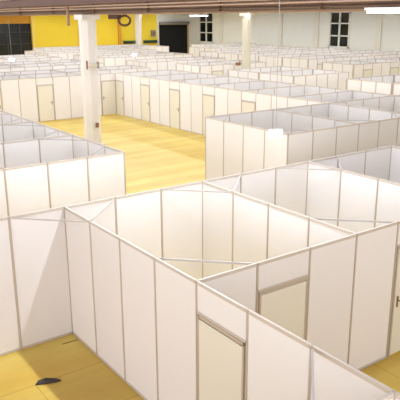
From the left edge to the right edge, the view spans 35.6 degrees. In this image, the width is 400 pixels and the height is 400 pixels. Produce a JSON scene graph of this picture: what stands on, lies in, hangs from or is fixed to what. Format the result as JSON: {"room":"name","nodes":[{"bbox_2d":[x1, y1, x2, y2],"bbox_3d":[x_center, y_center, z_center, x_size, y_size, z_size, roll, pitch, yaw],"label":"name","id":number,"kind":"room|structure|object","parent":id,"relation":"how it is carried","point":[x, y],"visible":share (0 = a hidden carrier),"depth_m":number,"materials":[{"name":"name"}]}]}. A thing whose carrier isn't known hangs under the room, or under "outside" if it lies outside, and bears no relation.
{"room":"exhibition hall","nodes":[
{"label":"exhibition hall","id":0,"kind":"room"},
{"bbox_2d":[0,0,175,7],"bbox_3d":[-13.696,-11.286,36.387,0.245,0.300,82.000,-12,20,-34],"label":"ceiling beam","id":1,"kind":"structure","parent":0,"point":[17,3],"depth_m":26.00,"materials":[{"name":"brown wood"}]},
{"bbox_2d":[0,14,189,50],"bbox_3d":[-28.705,-20.653,77.576,67.000,7.600,0.650,-12,20,-34],"label":"wall","id":2,"kind":"structure","parent":0,"point":[51,30],"depth_m":86.30,"materials":[{"name":"yellow paint"}]},
{"bbox_2d":[0,23,31,54],"bbox_3d":[-26.106,-19.965,79.818,9.500,5.000,0.150,-12,20,-34],"label":"window","id":3,"kind":"structure","parent":2,"relation":"in","point":[19,36],"depth_m":81.10,"materials":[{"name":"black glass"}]},
{"bbox_2d":[123,41,135,43],"bbox_3d":[-10.115,-22.953,90.667,2.200,0.420,0.380,-12,20,-34],"label":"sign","id":4,"kind":"object","parent":2,"relation":"attached to","point":[124,42],"visible":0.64,"depth_m":90.41,"materials":[{"name":"green paint"}]},
{"bbox_2d":[143,40,156,42],"bbox_3d":[-7.359,-23.522,92.574,2.200,0.420,0.380,-12,20,-34],"label":"upper cabinet","id":5,"kind":"object","parent":2,"relation":"attached to","point":[144,41],"visible":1,"depth_m":92.33,"materials":[{"name":"green paint"}]},
{"bbox_2d":[151,30,155,35],"bbox_3d":[-6.924,-24.759,92.558,0.700,0.900,0.360,-12,20,-34],"label":"switch box","id":6,"kind":"object","parent":2,"relation":"attached to","point":[153,32],"visible":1,"depth_m":92.42,"materials":[{"name":"grey metal"}]},
{"bbox_2d":[157,22,189,53],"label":"door","id":7,"kind":"structure","parent":2,"relation":"in","point":[175,35],"depth_m":95.02,"materials":[{"name":"black"}]},
{"bbox_2d":[0,0,262,9],"bbox_3d":[-12.703,-10.952,35.946,0.055,0.055,80.000,-12,20,-34],"label":"ceiling pipe","id":8,"kind":"object","parent":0,"point":[208,0],"visible":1,"depth_m":21.63,"materials":[{"name":"beige metal"}]},
{"bbox_2d":[0,0,394,11],"bbox_3d":[-12.662,-10.864,36.002,0.046,0.046,80.000,-12,20,-34],"label":"ceiling pipe","id":9,"kind":"object","parent":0,"point":[324,1],"visible":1,"depth_m":18.15,"materials":[{"name":"beige metal"}]},
{"bbox_2d":[0,114,399,399],"bbox_3d":[-3.828,-7.367,45.581,67.000,0.120,85.000,-12,20,-34],"label":"floor","id":10,"kind":"structure","parent":0,"point":[157,156],"depth_m":11.12,"materials":[{"name":"yellow wood"}]},
{"bbox_2d":[0,110,8,123],"bbox_3d":[-8.349,-1.778,21.908,3.041,2.482,1.917,-12,20,-34],"label":"wall","id":11,"kind":"structure","parent":10,"relation":"on","point":[1,114],"depth_m":22.43,"materials":[{"name":"white plastic"}]},
{"bbox_2d":[0,54,34,56],"bbox_3d":[-18.941,-11.556,55.480,9.044,2.476,0.044,-12,20,-34],"label":"wall","id":12,"kind":"structure","parent":10,"relation":"on","point":[23,54],"depth_m":56.78,"materials":[{"name":"white laminate"}]},
{"bbox_2d":[0,118,42,142],"bbox_3d":[-6.593,-1.101,19.572,3.041,2.482,1.917,-12,20,-34],"label":"wall","id":13,"kind":"structure","parent":10,"relation":"on","point":[9,131],"depth_m":19.81,"materials":[{"name":"white plastic"}]},
{"bbox_2d":[0,56,47,58],"bbox_3d":[-17.185,-10.880,53.143,9.044,2.476,0.044,-12,20,-34],"label":"wall","id":14,"kind":"structure","parent":10,"relation":"on","point":[23,57],"depth_m":54.22,"materials":[{"name":"white laminate"}]},
{"bbox_2d":[19,75,34,77],"bbox_3d":[-9.891,-5.913,36.060,0.041,2.482,2.467,-12,20,-34],"label":"wall","id":15,"kind":"structure","parent":10,"relation":"on","point":[20,76],"depth_m":36.05,"materials":[{"name":"white plastic"}]},
{"bbox_2d":[0,57,61,61],"bbox_3d":[-15.429,-10.203,50.807,9.044,2.476,0.044,-12,20,-34],"label":"wall","id":16,"kind":"structure","parent":10,"relation":"on","point":[52,58],"depth_m":51.62,"materials":[{"name":"white laminate"}]},
{"bbox_2d":[0,59,70,63],"bbox_3d":[-15.236,-9.169,47.271,12.044,2.476,0.044,-12,20,-34],"label":"wall","id":17,"kind":"structure","parent":10,"relation":"on","point":[64,60],"depth_m":48.51,"materials":[{"name":"white plastic"}]},
{"bbox_2d":[0,61,80,67],"bbox_3d":[-13.597,-8.537,45.090,12.044,2.476,0.044,-12,20,-34],"label":"wall","id":18,"kind":"structure","parent":10,"relation":"on","point":[75,62],"depth_m":45.95,"materials":[{"name":"white plastic"}]},
{"bbox_2d":[0,130,85,167],"bbox_3d":[-4.843,-0.427,17.244,3.041,2.482,1.917,-12,20,-34],"label":"wall","id":19,"kind":"structure","parent":10,"relation":"on","point":[44,149],"depth_m":17.18,"materials":[{"name":"white plastic"}]},
{"bbox_2d":[35,378,60,384],"bbox_3d":[-2.458,2.929,10.107,0.416,0.028,0.155,-3,17,-10],"label":"scrap","id":20,"kind":"object","parent":10,"relation":"on","point":[45,380],"visible":1,"depth_m":10.07,"materials":[{"name":"grey"}]},
{"bbox_2d":[0,63,103,71],"bbox_3d":[-11.958,-7.906,42.910,12.044,2.476,0.044,-12,20,-34],"label":"wall","id":21,"kind":"structure","parent":10,"relation":"on","point":[100,64],"depth_m":43.28,"materials":[{"name":"white plastic"}]},
{"bbox_2d":[0,73,116,121],"bbox_3d":[-8.363,-5.793,35.631,7.997,2.482,0.160,-12,20,-34],"label":"wall","id":22,"kind":"structure","parent":10,"relation":"on","point":[67,101],"depth_m":35.53,"materials":[{"name":"white plastic"}]},
{"bbox_2d":[1,111,123,157],"bbox_3d":[-4.502,-1.015,19.249,0.041,2.482,8.924,-12,20,-34],"label":"wall","id":23,"kind":"structure","parent":10,"relation":"on","point":[81,149],"depth_m":17.71,"materials":[{"name":"white plastic"}]},
{"bbox_2d":[0,146,125,217],"bbox_3d":[-4.989,0.477,14.159,7.041,2.482,0.979,-12,20,-34],"label":"wall","id":24,"kind":"structure","parent":10,"relation":"on","point":[48,185],"depth_m":14.60,"materials":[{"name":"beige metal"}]},
{"bbox_2d":[0,65,130,75],"bbox_3d":[-12.112,-6.766,39.016,18.044,2.476,0.044,-12,20,-34],"label":"wall","id":25,"kind":"structure","parent":10,"relation":"on","point":[124,66],"depth_m":40.69,"materials":[{"name":"white laminate"}]},
{"bbox_2d":[67,72,80,75],"bbox_3d":[-7.459,-6.415,37.743,0.041,2.482,2.467,-12,20,-34],"label":"wall","id":26,"kind":"structure","parent":10,"relation":"on","point":[68,73],"depth_m":37.86,"materials":[{"name":"white plastic"}]},
{"bbox_2d":[0,67,149,109],"bbox_3d":[-10.648,-6.202,37.069,18.044,2.476,0.044,-12,20,-34],"label":"wall","id":27,"kind":"structure","parent":10,"relation":"on","point":[2,77],"depth_m":38.31,"materials":[{"name":"white plastic"}]},
{"bbox_2d":[24,47,127,52],"bbox_3d":[-13.016,-15.031,67.273,12.044,2.476,0.044,-12,20,-34],"label":"wall","id":28,"kind":"structure","parent":10,"relation":"on","point":[121,47],"depth_m":66.31,"materials":[{"name":"white plastic"}]},
{"bbox_2d":[33,44,136,49],"bbox_3d":[-13.375,-17.208,74.719,13.544,2.476,0.044,-12,20,-34],"label":"wall","id":29,"kind":"structure","parent":10,"relation":"on","point":[130,44],"depth_m":73.65,"materials":[{"name":"white laminate"}]},
{"bbox_2d":[73,55,103,62],"bbox_3d":[-9.754,-11.375,54.734,0.044,2.476,5.924,-12,20,-34],"label":"wall","id":30,"kind":"structure","parent":10,"relation":"on","point":[100,59],"depth_m":52.93,"materials":[{"name":"white laminate"}]},
{"bbox_2d":[74,15,104,144],"bbox_3d":[-4.670,-4.910,26.673,0.806,5.790,0.899,-12,20,-34],"label":"concrete column","id":31,"kind":"structure","parent":10,"relation":"on","point":[86,24],"depth_m":26.34,"materials":[{"name":"beige"}]},
{"bbox_2d":[41,48,140,52],"bbox_3d":[-11.260,-14.354,64.936,12.044,2.476,0.044,-12,20,-34],"label":"wall","id":32,"kind":"structure","parent":10,"relation":"on","point":[133,48],"depth_m":65.20,"materials":[{"name":"white plastic"}]},
{"bbox_2d":[44,45,149,49],"bbox_3d":[-11.619,-16.532,72.382,13.544,2.476,0.044,-12,20,-34],"label":"wall","id":33,"kind":"structure","parent":10,"relation":"on","point":[135,45],"depth_m":70.64,"materials":[{"name":"white laminate"}]},
{"bbox_2d":[48,49,155,59],"bbox_3d":[-9.504,-13.677,62.600,12.044,2.476,0.044,-12,20,-34],"label":"wall","id":34,"kind":"structure","parent":10,"relation":"on","point":[69,55],"depth_m":60.56,"materials":[{"name":"white plastic"}]},
{"bbox_2d":[73,51,156,58],"bbox_3d":[-7.861,-12.804,59.594,9.044,2.476,0.044,-12,20,-34],"label":"wall","id":35,"kind":"structure","parent":10,"relation":"on","point":[99,54],"depth_m":59.90,"materials":[{"name":"white plastic"}]},
{"bbox_2d":[97,52,173,57],"bbox_3d":[-6.105,-12.127,57.258,9.044,2.476,0.044,-12,20,-34],"label":"wall","id":36,"kind":"structure","parent":10,"relation":"on","point":[149,54],"depth_m":56.73,"materials":[{"name":"white plastic"}]},
{"bbox_2d":[127,60,145,66],"bbox_3d":[-4.895,-9.502,48.270,0.044,2.476,2.924,-12,20,-34],"label":"wall","id":37,"kind":"structure","parent":10,"relation":"on","point":[129,62],"depth_m":47.93,"materials":[{"name":"white plastic"}]},
{"bbox_2d":[131,65,144,67],"bbox_3d":[-4.083,-7.990,43.090,0.044,2.476,2.424,-12,20,-34],"label":"wall","id":38,"kind":"structure","parent":10,"relation":"on","point":[132,66],"depth_m":43.14,"materials":[{"name":"white plastic"}]},
{"bbox_2d":[135,14,141,44],"bbox_3d":[-8.575,-23.140,87.138,1.008,6.850,1.008,-12,20,-34],"label":"concrete column","id":39,"kind":"structure","parent":10,"relation":"on","point":[138,24],"depth_m":86.65,"materials":[{"name":"white concrete"}]},
{"bbox_2d":[124,45,156,46],"bbox_3d":[-7.052,-16.955,73.766,4.844,2.476,0.044,-12,20,-34],"label":"wall","id":40,"kind":"structure","parent":10,"relation":"on","point":[154,45],"depth_m":73.58,"materials":[{"name":"white laminate"}]},
{"bbox_2d":[117,70,170,81],"bbox_3d":[-3.480,-6.801,39.008,3.954,2.482,0.041,-12,20,-34],"label":"wall","id":41,"kind":"structure","parent":10,"relation":"on","point":[155,72],"depth_m":38.90,"materials":[{"name":"white plastic"}]},
{"bbox_2d":[104,54,192,66],"bbox_3d":[-4.349,-11.451,54.921,9.044,2.476,0.044,-12,20,-34],"label":"wall","id":42,"kind":"structure","parent":10,"relation":"on","point":[110,61],"depth_m":53.44,"materials":[{"name":"white laminate"}]},
{"bbox_2d":[133,46,168,51],"bbox_3d":[-5.589,-16.391,71.820,4.844,2.476,0.044,-12,20,-34],"label":"wall","id":43,"kind":"structure","parent":10,"relation":"on","point":[158,48],"depth_m":72.19,"materials":[{"name":"white plastic"}]},
{"bbox_2d":[64,207,251,399],"bbox_3d":[-0.812,1.679,9.993,0.979,2.482,3.997,-12,20,-34],"label":"wall","id":44,"kind":"structure","parent":10,"relation":"on","point":[134,310],"depth_m":9.42,"materials":[{"name":"white plastic"}]},
{"bbox_2d":[126,56,203,64],"bbox_3d":[-2.733,-10.468,51.541,7.544,2.476,0.044,-12,20,-34],"label":"wall","id":45,"kind":"structure","parent":10,"relation":"on","point":[200,57],"depth_m":51.04,"materials":[{"name":"white laminate"}]},
{"bbox_2d":[142,73,197,86],"bbox_3d":[-1.479,-6.030,36.346,3.954,2.482,0.979,-12,20,-34],"label":"wall","id":46,"kind":"structure","parent":10,"relation":"on","point":[185,75],"depth_m":36.64,"materials":[{"name":"white plastic"}]},
{"bbox_2d":[167,58,182,60],"bbox_3d":[-1.855,-10.130,50.373,0.044,2.476,2.924,-12,20,-34],"label":"wall","id":47,"kind":"structure","parent":10,"relation":"on","point":[168,59],"depth_m":50.59,"materials":[{"name":"white laminate"}]},
{"bbox_2d":[146,58,225,70],"bbox_3d":[-0.977,-9.791,49.205,7.544,2.476,0.044,-12,20,-34],"label":"wall","id":48,"kind":"structure","parent":10,"relation":"on","point":[158,65],"depth_m":47.99,"materials":[{"name":"white plastic"}]},
{"bbox_2d":[176,63,199,72],"bbox_3d":[-0.865,-8.429,44.547,0.044,2.476,2.924,-12,20,-34],"label":"wall","id":49,"kind":"structure","parent":10,"relation":"on","point":[182,67],"depth_m":44.20,"materials":[{"name":"white plastic"}]},
{"bbox_2d":[0,146,391,355],"bbox_3d":[-0.074,0.989,12.341,13.041,2.482,0.979,-12,20,-34],"label":"wall","id":50,"kind":"structure","parent":10,"relation":"on","point":[35,295],"depth_m":11.63,"materials":[{"name":"white plastic"}]},
{"bbox_2d":[171,76,228,90],"bbox_3d":[0.277,-5.353,34.009,3.954,2.482,0.979,-12,20,-34],"label":"wall","id":51,"kind":"structure","parent":10,"relation":"on","point":[211,80],"depth_m":34.33,"materials":[{"name":"white plastic"}]},
{"bbox_2d":[115,73,286,134],"bbox_3d":[-0.739,-4.785,32.082,0.160,2.482,14.948,-12,20,-34],"label":"wall","id":52,"kind":"structure","parent":10,"relation":"on","point":[185,102],"depth_m":32.39,"materials":[{"name":"white plastic"}]},
{"bbox_2d":[189,47,220,56],"bbox_3d":[0.517,-15.573,68.942,0.044,2.476,5.924,-12,20,-34],"label":"wall","id":53,"kind":"structure","parent":10,"relation":"on","point":[192,50],"depth_m":69.74,"materials":[{"name":"white plastic"}]},
{"bbox_2d":[179,60,239,65],"bbox_3d":[0.690,-9.269,47.398,6.044,2.476,0.044,-12,20,-34],"label":"wall","id":54,"kind":"structure","parent":10,"relation":"on","point":[227,61],"depth_m":46.98,"materials":[{"name":"white plastic"}]},
{"bbox_2d":[200,51,237,60],"bbox_3d":[1.732,-12.706,59.128,0.044,2.476,5.924,-12,20,-34],"label":"wall","id":55,"kind":"structure","parent":10,"relation":"on","point":[228,56],"depth_m":58.44,"materials":[{"name":"white laminate"}]},
{"bbox_2d":[199,42,240,44],"bbox_3d":[2.141,-19.025,80.719,8.044,2.476,0.044,-12,20,-34],"label":"wall","id":56,"kind":"structure","parent":10,"relation":"on","point":[239,42],"depth_m":80.45,"materials":[{"name":"white laminate"}]},
{"bbox_2d":[209,62,232,74],"bbox_3d":[1.567,-8.931,46.230,0.044,2.476,2.924,-12,20,-34],"label":"wall","id":57,"kind":"structure","parent":10,"relation":"on","point":[210,63],"depth_m":46.26,"materials":[{"name":"white plastic"}]},
{"bbox_2d":[196,44,255,47],"bbox_3d":[2.816,-17.086,74.083,10.044,2.476,0.044,-12,20,-34],"label":"wall","id":58,"kind":"structure","parent":10,"relation":"on","point":[252,44],"depth_m":73.39,"materials":[{"name":"white laminate"}]},
{"bbox_2d":[205,43,255,45],"bbox_3d":[3.897,-18.349,78.382,8.044,2.476,0.044,-12,20,-34],"label":"wall","id":59,"kind":"structure","parent":10,"relation":"on","point":[251,43],"depth_m":77.33,"materials":[{"name":"white laminate"}]},
{"bbox_2d":[200,62,265,75],"bbox_3d":[2.446,-8.592,45.062,6.044,2.476,0.120,-12,20,-34],"label":"wall","id":60,"kind":"structure","parent":10,"relation":"on","point":[208,69],"depth_m":44.20,"materials":[{"name":"white laminate"}]},
{"bbox_2d":[204,80,263,96],"bbox_3d":[2.033,-4.676,31.673,3.954,2.482,0.979,-12,20,-34],"label":"wall","id":61,"kind":"structure","parent":10,"relation":"on","point":[249,85],"depth_m":32.05,"materials":[{"name":"white plastic"}]},
{"bbox_2d":[204,45,271,50],"bbox_3d":[4.572,-16.409,71.746,10.044,2.476,0.044,-12,20,-34],"label":"wall","id":62,"kind":"structure","parent":10,"relation":"on","point":[263,45],"depth_m":71.12,"materials":[{"name":"white laminate"}]},
{"bbox_2d":[205,117,288,179],"bbox_3d":[1.351,-1.139,19.594,0.041,2.482,3.991,-12,20,-34],"label":"wall","id":63,"kind":"structure","parent":10,"relation":"on","point":[231,148],"depth_m":19.62,"materials":[{"name":"white plastic"}]},
{"bbox_2d":[239,13,254,67],"bbox_3d":[3.268,-10.084,43.964,0.739,5.950,0.739,-12,20,-34],"label":"concrete column","id":64,"kind":"structure","parent":10,"relation":"on","point":[246,22],"depth_m":43.40,"materials":[{"name":"white concrete"}]},
{"bbox_2d":[199,47,308,56],"bbox_3d":[6.057,-14.638,65.672,15.044,2.476,0.044,-12,20,-34],"label":"wall","id":65,"kind":"structure","parent":10,"relation":"on","point":[221,51],"depth_m":65.32,"materials":[{"name":"white plastic"}]},
{"bbox_2d":[221,46,289,49],"bbox_3d":[6.328,-15.733,69.410,10.044,2.476,0.044,-12,20,-34],"label":"wall","id":66,"kind":"structure","parent":10,"relation":"on","point":[277,46],"depth_m":69.20,"materials":[{"name":"white laminate"}]},
{"bbox_2d":[231,66,280,71],"bbox_3d":[3.659,-7.561,41.521,4.594,2.476,0.044,-12,20,-34],"label":"wall","id":67,"kind":"structure","parent":10,"relation":"on","point":[272,68],"depth_m":41.53,"materials":[{"name":"white laminate"}]},
{"bbox_2d":[228,69,293,82],"bbox_3d":[3.570,-6.504,37.909,0.044,2.476,5.924,-12,20,-34],"label":"wall","id":68,"kind":"structure","parent":10,"relation":"on","point":[262,76],"depth_m":37.46,"materials":[{"name":"white laminate"}]},
{"bbox_2d":[242,85,304,102],"bbox_3d":[3.789,-3.999,29.337,3.954,2.482,0.979,-12,20,-34],"label":"wall","id":69,"kind":"structure","parent":10,"relation":"on","point":[288,91],"depth_m":29.76,"materials":[{"name":"white plastic"}]},
{"bbox_2d":[222,48,328,53],"bbox_3d":[7.813,-13.961,63.335,15.044,2.476,0.044,-12,20,-34],"label":"wall","id":70,"kind":"structure","parent":10,"relation":"on","point":[290,50],"depth_m":63.39,"materials":[{"name":"white plastic"}]},
{"bbox_2d":[259,56,307,67],"bbox_3d":[6.838,-10.643,52.007,0.044,2.476,5.924,-12,20,-34],"label":"wall","id":71,"kind":"structure","parent":10,"relation":"on","point":[290,62],"depth_m":51.54,"materials":[{"name":"white plastic"}]},
{"bbox_2d":[171,70,399,111],"bbox_3d":[4.333,-4.750,31.892,0.041,2.482,21.197,-12,20,-34],"label":"wall","id":72,"kind":"structure","parent":10,"relation":"on","point":[309,89],"depth_m":30.25,"materials":[{"name":"white plastic"}]},
{"bbox_2d":[259,69,312,75],"bbox_3d":[5.415,-6.885,39.185,4.594,2.476,0.044,-12,20,-34],"label":"wall","id":73,"kind":"structure","parent":10,"relation":"on","point":[301,71],"depth_m":39.26,"materials":[{"name":"white laminate"}]},
{"bbox_2d":[238,49,350,60],"bbox_3d":[9.569,-13.284,60.999,15.044,2.476,0.044,-12,20,-34],"label":"wall","id":74,"kind":"structure","parent":10,"relation":"on","point":[254,56],"depth_m":59.80,"materials":[{"name":"white plastic"}]},
{"bbox_2d":[197,281,396,399],"bbox_3d":[0.501,2.621,6.758,1.038,2.482,2.997,-12,20,-34],"label":"wall","id":75,"kind":"structure","parent":10,"relation":"on","point":[242,354],"depth_m":7.03,"materials":[{"name":"white plastic"}]},
{"bbox_2d":[203,181,393,363],"bbox_3d":[1.621,1.177,11.675,0.979,2.482,3.997,-12,20,-34],"label":"wall","id":76,"kind":"structure","parent":10,"relation":"on","point":[237,227],"depth_m":11.58,"materials":[{"name":"white plastic"}]},
{"bbox_2d":[198,220,399,370],"bbox_3d":[2.010,1.782,9.603,4.997,2.482,0.160,-12,20,-34],"label":"wall","id":77,"kind":"structure","parent":10,"relation":"on","point":[306,292],"depth_m":9.55,"materials":[{"name":"white plastic"}]},
{"bbox_2d":[207,95,394,128],"bbox_3d":[4.506,-2.313,23.565,9.917,2.482,0.969,-12,20,-34],"label":"wall","id":78,"kind":"structure","parent":10,"relation":"on","point":[262,118],"depth_m":23.38,"materials":[{"name":"white plastic"}]},
{"bbox_2d":[281,66,346,73],"bbox_3d":[7.259,-7.266,40.461,0.044,2.476,5.924,-12,20,-34],"label":"wall","id":79,"kind":"structure","parent":10,"relation":"on","point":[315,71],"depth_m":39.96,"materials":[{"name":"white laminate"}]},
{"bbox_2d":[273,109,355,132],"bbox_3d":[3.800,-1.644,21.288,0.041,2.482,3.904,-12,20,-34],"label":"wall","id":80,"kind":"structure","parent":10,"relation":"on","point":[284,120],"depth_m":21.47,"materials":[{"name":"white plastic"}]},
{"bbox_2d":[258,50,371,60],"bbox_3d":[11.163,-12.574,58.550,15.044,2.476,0.044,-12,20,-34],"label":"wall","id":81,"kind":"structure","parent":10,"relation":"on","point":[362,51],"depth_m":58.22,"materials":[{"name":"white laminate"}]},
{"bbox_2d":[293,72,348,88],"bbox_3d":[7.171,-6.208,36.849,4.594,2.476,0.044,-12,20,-34],"label":"wall","id":82,"kind":"structure","parent":10,"relation":"on","point":[331,80],"depth_m":36.75,"materials":[{"name":"white plastic"}]},
{"bbox_2d":[291,90,351,101],"bbox_3d":[5.545,-3.323,27.000,3.954,2.482,0.979,-12,20,-34],"label":"wall","id":83,"kind":"structure","parent":10,"relation":"on","point":[342,95],"depth_m":27.37,"materials":[{"name":"white plastic"}]},
{"bbox_2d":[300,54,348,57],"bbox_3d":[10.892,-11.479,54.812,0.044,2.476,5.924,-12,20,-34],"label":"wall","id":84,"kind":"structure","parent":10,"relation":"on","point":[326,56],"depth_m":54.28,"materials":[{"name":"white laminate"}]},
{"bbox_2d":[268,112,399,164],"bbox_3d":[4.653,-1.297,20.090,5.917,2.482,0.969,-12,20,-34],"label":"wall","id":85,"kind":"structure","parent":10,"relation":"on","point":[306,145],"depth_m":19.11,"materials":[{"name":"white plastic"}]},
{"bbox_2d":[322,62,353,77],"bbox_3d":[9.908,-8.643,45.135,0.044,2.476,2.924,-12,20,-34],"label":"wall","id":86,"kind":"structure","parent":10,"relation":"on","point":[326,65],"depth_m":44.71,"materials":[{"name":"white laminate"}]},
{"bbox_2d":[282,51,396,58],"bbox_3d":[12.919,-11.897,56.214,15.044,2.476,0.044,-12,20,-34],"label":"wall","id":87,"kind":"structure","parent":10,"relation":"on","point":[391,52],"depth_m":55.68,"materials":[{"name":"white plastic"}]},
{"bbox_2d":[287,97,399,122],"bbox_3d":[5.465,-2.394,23.827,0.041,2.482,6.247,-12,20,-34],"label":"wall","id":88,"kind":"structure","parent":10,"relation":"on","point":[336,111],"depth_m":23.34,"materials":[{"name":"white plastic"}]},
{"bbox_2d":[306,161,399,232],"bbox_3d":[3.673,0.754,13.095,0.041,2.482,3.997,-12,20,-34],"label":"wall","id":89,"kind":"structure","parent":10,"relation":"on","point":[340,194],"depth_m":13.47,"materials":[{"name":"white plastic"}]},
{"bbox_2d":[308,54,399,68],"bbox_3d":[14.675,-11.220,53.878,15.044,2.476,0.120,-12,20,-34],"label":"wall","id":90,"kind":"structure","parent":10,"relation":"on","point":[312,63],"depth_m":51.45,"materials":[{"name":"white plastic"}]},
{"bbox_2d":[322,57,399,63],"bbox_3d":[13.895,-9.986,49.669,12.044,2.476,0.044,-12,20,-34],"label":"wall","id":91,"kind":"structure","parent":10,"relation":"on","point":[396,58],"depth_m":48.62,"materials":[{"name":"white laminate"}]},
{"bbox_2d":[338,52,387,55],"bbox_3d":[14.945,-12.316,57.616,0.044,2.476,5.924,-12,20,-34],"label":"wall","id":92,"kind":"structure","parent":10,"relation":"on","point":[364,54],"depth_m":57.06,"materials":[{"name":"white plastic"}]},
{"bbox_2d":[350,60,380,63],"bbox_3d":[12.341,-9.145,46.818,0.044,2.476,2.924,-12,20,-34],"label":"wall","id":93,"kind":"structure","parent":10,"relation":"on","point":[351,61],"depth_m":46.85,"materials":[{"name":"white plastic"}]},
{"bbox_2d":[346,79,399,94],"bbox_3d":[9.671,-4.681,31.595,0.044,2.476,5.924,-12,20,-34],"label":"wall","id":94,"kind":"structure","parent":10,"relation":"on","point":[352,84],"depth_m":32.24,"materials":[{"name":"white plastic"}]},
{"bbox_2d":[346,74,399,87],"bbox_3d":[11.159,-6.026,36.175,8.044,2.476,0.044,-12,20,-34],"label":"wall","id":95,"kind":"structure","parent":10,"relation":"on","point":[384,78],"depth_m":35.16,"materials":[{"name":"white plastic"}]},
{"bbox_2d":[353,61,399,77],"bbox_3d":[15.651,-9.309,47.332,12.044,2.476,0.120,-12,20,-34],"label":"wall","id":96,"kind":"structure","parent":10,"relation":"on","point":[383,68],"depth_m":45.10,"materials":[{"name":"white laminate"}]},
{"bbox_2d":[376,391,393,399],"bbox_3d":[0.083,3.219,4.719,3.997,2.482,0.041,-12,20,-34],"label":"wall","id":97,"kind":"structure","parent":10,"relation":"on","point":[389,396],"depth_m":5.44,"materials":[{"name":"white plastic"}]},
{"bbox_2d":[376,59,399,61],"bbox_3d":[14.773,-9.647,48.500,0.044,2.476,2.924,-12,20,-34],"label":"wall","id":98,"kind":"structure","parent":10,"relation":"on","point":[377,60],"depth_m":48.58,"materials":[{"name":"white laminate"}]},
{"bbox_2d":[389,146,399,182],"bbox_3d":[6.105,0.252,14.778,0.041,2.482,3.997,-12,20,-34],"label":"wall","id":99,"kind":"structure","parent":10,"relation":"on","point":[394,176],"depth_m":15.99,"materials":[{"name":"white plastic"}]},
{"bbox_2d":[394,75,399,82],"bbox_3d":[12.037,-5.688,35.007,0.044,2.476,2.924,-12,20,-34],"label":"wall","id":100,"kind":"structure","parent":10,"relation":"on","point":[396,77],"depth_m":35.71,"materials":[{"name":"white plastic"}]},
{"bbox_2d":[395,392,399,399],"bbox_3d":[2.613,3.224,4.668,0.041,2.482,2.997,-12,20,-34],"label":"wall","id":101,"kind":"structure","parent":10,"relation":"on","point":[397,395],"depth_m":5.47,"materials":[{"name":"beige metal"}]},
{"bbox_2d":[8,3,399,12],"bbox_3d":[-12.621,-10.786,36.056,0.041,0.041,80.000,-12,20,-34],"label":"ceiling pipe","id":102,"kind":"object","parent":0,"point":[366,3],"visible":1,"depth_m":17.48,"materials":[{"name":"brown metal"}]},
{"bbox_2d":[364,7,399,12],"bbox_3d":[4.810,-3.953,12.935,0.180,0.123,3.400,-12,20,-34],"label":"lamp","id":103,"kind":"object","parent":102,"relation":"hanging from","point":[385,9],"visible":1,"depth_m":13.80,"materials":[{"name":"white plastic"}]},
{"bbox_2d":[190,12,399,50],"bbox_3d":[23.300,-16.726,63.453,0.530,7.600,85.300,-12,20,-34],"label":"wall","id":104,"kind":"structure","parent":0,"point":[368,31],"depth_m":77.20,"materials":[{"name":"white paint"}]},
{"bbox_2d":[199,13,213,43],"bbox_3d":[0.889,-25.681,92.969,0.340,4.620,3.950,-12,20,-34],"label":"window","id":105,"kind":"structure","parent":104,"relation":"in","point":[206,21],"depth_m":93.08,"materials":[{"name":"white"}]},
{"bbox_2d":[328,12,350,48],"bbox_3d":[16.210,-19.777,72.585,0.340,4.320,3.500,-12,20,-34],"label":"window","id":106,"kind":"structure","parent":104,"relation":"in","point":[339,22],"depth_m":72.66,"materials":[{"name":"white"}]},
{"bbox_3d":[-3.855,-14.239,43.570,67.000,0.500,85.000,-12,20,-34],"label":"ceiling","id":107,"kind":"structure","parent":0,"visible":0},
{"bbox_2d":[8,19,14,60],"bbox_3d":[-12.690,-11.442,41.440,0.320,4.305,0.192,0,16,0],"label":"pendant lamp","id":108,"kind":"object","parent":107,"relation":"hanging from","point":[10,59],"visible":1,"depth_m":41.92,"materials":[{"name":"white"}]},
{"bbox_2d":[66,5,69,25],"bbox_3d":[-5.512,-8.013,25.895,0.111,1.490,0.111,-12,20,-34],"label":"drain pipe","id":109,"kind":"object","parent":107,"relation":"attached to","point":[67,6],"visible":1,"depth_m":25.95,"materials":[{"name":"brown metal"}]},
{"bbox_2d":[108,14,130,26],"bbox_3d":[-3.358,-7.997,25.901,0.949,1.540,0.336,-6,17,-18],"label":"cable loop","id":110,"kind":"object","parent":107,"relation":"hanging from","point":[115,16],"visible":0.96,"depth_m":25.95,"materials":[{"name":"metal"}]},
{"bbox_2d":[0,0,399,15],"bbox_3d":[-12.884,-11.621,36.900,0.360,1.410,82.000,-12,20,-34],"label":"girder","id":111,"kind":"object","parent":107,"relation":"hanging from","point":[317,8],"visible":0.6,"depth_m":19.50,"materials":[{"name":"brown metal"}]},
{"bbox_2d":[33,11,366,15],"bbox_3d":[0.737,-14.509,46.301,0.360,1.250,82.000,-12,20,-34],"label":"girder","id":112,"kind":"object","parent":107,"relation":"hanging from","point":[338,11],"visible":0.02,"depth_m":46.72,"materials":[{"name":"brown metal"}]},
{"bbox_2d":[269,0,282,137],"bbox_3d":[1.880,-3.695,14.967,0.320,4.417,0.192,0,16,0],"label":"pendant lamp","id":113,"kind":"object","parent":107,"relation":"hanging from","point":[273,133],"visible":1,"depth_m":15.46,"materials":[{"name":"white"}]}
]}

